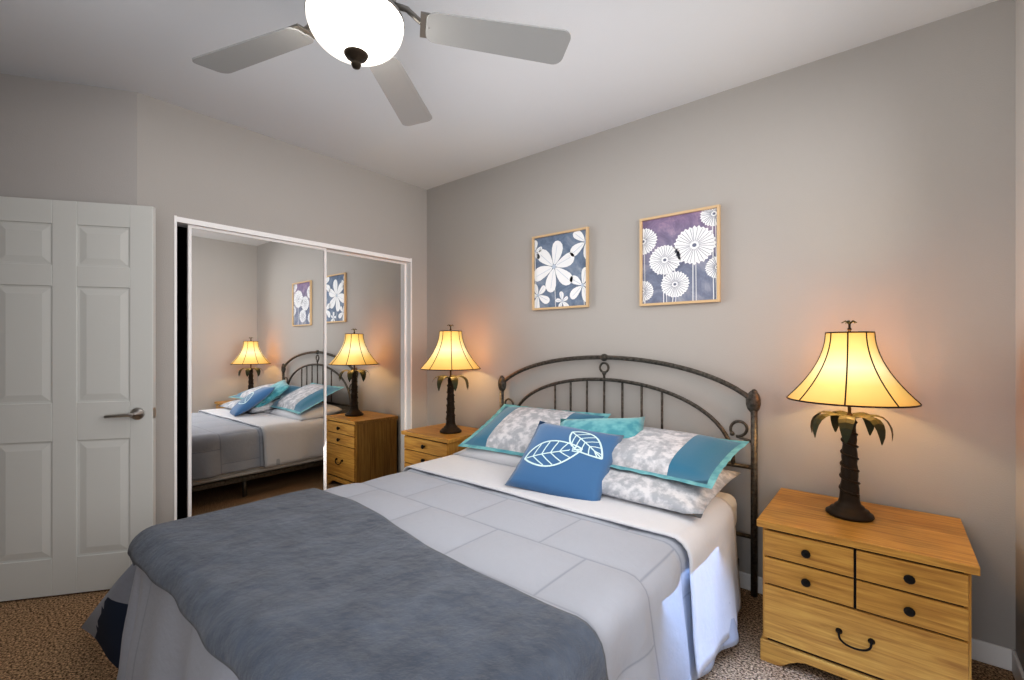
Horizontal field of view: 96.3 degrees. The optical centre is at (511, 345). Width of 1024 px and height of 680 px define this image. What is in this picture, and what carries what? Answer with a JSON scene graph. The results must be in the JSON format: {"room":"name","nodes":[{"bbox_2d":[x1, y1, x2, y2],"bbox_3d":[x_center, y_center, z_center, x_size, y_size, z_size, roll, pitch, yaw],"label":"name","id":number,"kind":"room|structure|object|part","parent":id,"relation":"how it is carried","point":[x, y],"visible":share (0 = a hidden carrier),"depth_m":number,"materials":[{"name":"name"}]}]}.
{"room":"bedroom","nodes":[
{"label":"bedroom","id":0,"kind":"room"},
{"bbox_2d":[0,73,136,204],"bbox_3d":[-3.030,-0.050,2.274,2.000,2.680,0.120,0,0,-17],"label":"wall","id":1,"kind":"structure","parent":0,"point":[64,141],"depth_m":2.43,"materials":[{"name":"grey paint"}]},
{"bbox_2d":[0,196,155,601],"bbox_3d":[-2.306,0.267,2.377,0.490,2.030,0.653,0,0,40],"label":"entry door","id":2,"kind":"structure","parent":1,"relation":"in","point":[77,396],"depth_m":2.37,"materials":[{"name":"grey wood"}]},
{"bbox_3d":[-2.011,0.362,2.420,0.089,0.066,0.207,0,0,40],"label":"handle","id":3,"kind":"part","parent":2,"relation":"part of","materials":[{"name":"silver metal"}]},
{"bbox_2d":[177,226,186,519],"bbox_3d":[-1.744,-0.050,3.581,0.630,2.680,2.040,0,0,40],"label":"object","id":4,"kind":"structure","parent":0,"point":[181,372],"depth_m":3.28,"materials":[{"name":"black"}]},
{"bbox_2d":[137,93,426,524],"bbox_3d":[-1.454,-0.050,3.342,0.120,2.680,2.040,0,0,40],"label":"wall","id":5,"kind":"structure","parent":0,"point":[195,165],"depth_m":2.96,"materials":[{"name":"grey paint"}]},
{"bbox_2d":[187,225,326,516],"bbox_3d":[-1.654,0.278,3.063,0.022,1.996,0.865,0,0,40],"label":"mirrored closet door","id":6,"kind":"structure","parent":5,"relation":"in","point":[256,368],"depth_m":3.01,"materials":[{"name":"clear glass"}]},
{"bbox_2d":[174,215,411,519],"bbox_3d":[-1.453,0.269,3.341,0.124,2.042,1.702,0,0,40],"label":"trim","id":7,"kind":"structure","parent":5,"relation":"attached to","point":[181,222],"depth_m":3.19,"materials":[{"name":"white"}]},
{"bbox_2d":[327,250,405,488],"bbox_3d":[-1.206,0.278,3.660,0.022,1.996,0.868,0,0,40],"label":"mirrored closet door","id":8,"kind":"structure","parent":5,"relation":"in","point":[366,360],"depth_m":3.68,"materials":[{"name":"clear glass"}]},
{"bbox_2d":[0,0,997,189],"bbox_3d":[-0.965,-1.420,1.925,4.940,0.060,3.840,0,0,40],"label":"ceiling","id":9,"kind":"structure","parent":0,"point":[621,62],"depth_m":2.28,"materials":[{"name":"white paint"}]},
{"bbox_2d":[192,0,570,125],"bbox_3d":[-0.570,-1.167,1.529,1.475,0.443,1.414,0,0,40],"label":"ceiling fan","id":10,"kind":"object","parent":9,"relation":"hanging from","point":[356,34],"visible":1,"depth_m":1.65,"materials":[{"name":"grey metal"}]},
{"bbox_3d":[-0.533,-1.053,1.569,0.320,0.118,0.320,0,0,40],"label":"lamp shade","id":11,"kind":"part","parent":10,"relation":"part of","materials":[{"name":"white glass"}]},
{"bbox_2d":[0,588,1014,679],"bbox_3d":[-0.965,1.320,1.925,4.940,0.060,3.840,0,0,40],"label":"floor","id":12,"kind":"structure","parent":0,"point":[46,638],"depth_m":1.94,"materials":[{"name":"brown carpet"}]},
{"bbox_2d":[81,354,760,679],"bbox_3d":[-0.325,0.770,2.209,2.345,1.437,2.291,0,0,40],"label":"bed","id":13,"kind":"object","parent":12,"relation":"on","point":[515,542],"visible":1,"depth_m":1.58,"materials":[{"name":"white fabric"}]},
{"bbox_2d":[127,487,608,679],"bbox_3d":[-0.595,0.783,1.483,1.753,0.191,0.729,0,0,40],"label":"throw","id":14,"kind":"object","parent":13,"relation":"on","point":[312,583],"depth_m":1.26,"materials":[{"name":"grey fabric"}]},
{"bbox_2d":[112,453,739,679],"bbox_3d":[-0.248,1.101,1.883,1.811,0.774,1.887,0,0,40],"label":"comforter","id":15,"kind":"object","parent":13,"relation":"on","point":[653,592],"depth_m":1.59,"materials":[{"name":"grey fabric"}]},
{"bbox_2d":[504,420,624,509],"bbox_3d":[0.273,0.580,2.330,0.525,0.308,0.468,0,0,40],"label":"pillow","id":16,"kind":"object","parent":13,"relation":"on","point":[577,465],"depth_m":2.25,"materials":[{"name":"blue fabric"}]},
{"bbox_2d":[524,431,603,466],"bbox_3d":[0.273,0.521,2.312,0.366,0.145,0.263,0,0,40],"label":"print","id":17,"kind":"object","parent":16,"relation":"attached to","point":[548,448],"depth_m":2.30,"materials":[{"name":"white"}]},
{"bbox_2d":[530,445,741,518],"bbox_3d":[0.595,0.639,2.297,0.908,0.143,0.565,0,0,40],"label":"pillow","id":18,"kind":"object","parent":13,"relation":"on","point":[659,490],"depth_m":2.06,"materials":[{"name":"grey fabric"}]},
{"bbox_2d":[401,423,477,467],"bbox_3d":[-0.517,0.975,3.558,0.534,0.630,0.469,0,0,40],"label":"nightstand","id":19,"kind":"object","parent":12,"relation":"on","point":[426,443],"visible":0.33,"depth_m":3.41,"materials":[{"name":"brown wood"}]},
{"bbox_2d":[420,325,480,433],"bbox_3d":[-0.468,0.248,3.500,0.457,0.820,0.457,0,0,40],"label":"lamp","id":20,"kind":"object","parent":19,"relation":"on","point":[450,353],"visible":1,"depth_m":3.41,"materials":[{"name":"yellow fabric"}]},
{"bbox_3d":[-0.468,0.033,3.500,0.449,0.285,0.449,0,0,40],"label":"lamp shade","id":21,"kind":"part","parent":20,"relation":"part of","materials":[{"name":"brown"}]},
{"bbox_2d":[757,488,979,679],"bbox_3d":[1.425,1.002,1.886,0.649,0.575,0.566,0,0,40],"label":"nightstand","id":22,"kind":"object","parent":12,"relation":"on","point":[885,593],"visible":1,"depth_m":1.70,"materials":[{"name":"brown wood"}]},
{"bbox_2d":[786,320,921,521],"bbox_3d":[1.421,0.303,1.932,0.459,0.820,0.459,0,0,40],"label":"lamp","id":23,"kind":"object","parent":22,"relation":"on","point":[850,369],"visible":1,"depth_m":1.86,"materials":[{"name":"yellow fabric"}]},
{"bbox_3d":[1.421,0.088,1.932,0.451,0.285,0.451,0,0,40],"label":"lamp shade","id":24,"kind":"part","parent":23,"relation":"part of","materials":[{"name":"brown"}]},
{"bbox_2d":[427,0,1015,650],"bbox_3d":[0.220,-0.050,3.359,4.940,2.680,0.120,0,0,40],"label":"wall","id":25,"kind":"structure","parent":0,"point":[871,186],"depth_m":2.27,"materials":[{"name":"grey paint"}]},
{"bbox_2d":[532,226,588,309],"bbox_3d":[0.328,-0.520,3.176,0.460,0.530,0.022,0,0,40],"label":"picture","id":26,"kind":"object","parent":25,"relation":"attached to","point":[560,270],"visible":1,"depth_m":3.17,"materials":[{"name":"paper"}]},
{"bbox_2d":[639,204,720,305],"bbox_3d":[0.960,-0.505,2.653,0.460,0.530,0.022,0,0,40],"label":"picture","id":27,"kind":"object","parent":25,"relation":"attached to","point":[680,257],"visible":1,"depth_m":2.64,"materials":[{"name":"paper"}]},
{"bbox_2d":[739,571,1008,669],"bbox_3d":[0.606,1.248,2.955,3.550,0.085,0.012,0,0,40],"label":"baseboard","id":28,"kind":"structure","parent":25,"relation":"attached to","point":[996,655],"depth_m":1.86,"materials":[{"name":"white"}]},
{"bbox_2d":[1016,0,1023,669],"bbox_3d":[0.893,-0.050,0.390,0.120,2.680,3.600,0,0,40],"label":"wall","id":29,"kind":"structure","parent":0,"point":[1020,328],"depth_m":1.75,"materials":[{"name":"grey paint"}]},
{"bbox_2d":[1009,649,1023,679],"bbox_3d":[0.851,1.248,0.443,0.012,0.085,3.573,0,0,40],"label":"baseboard","id":30,"kind":"structure","parent":29,"relation":"attached to","point":[1015,666],"depth_m":1.77,"materials":[{"name":"white"}]}
]}

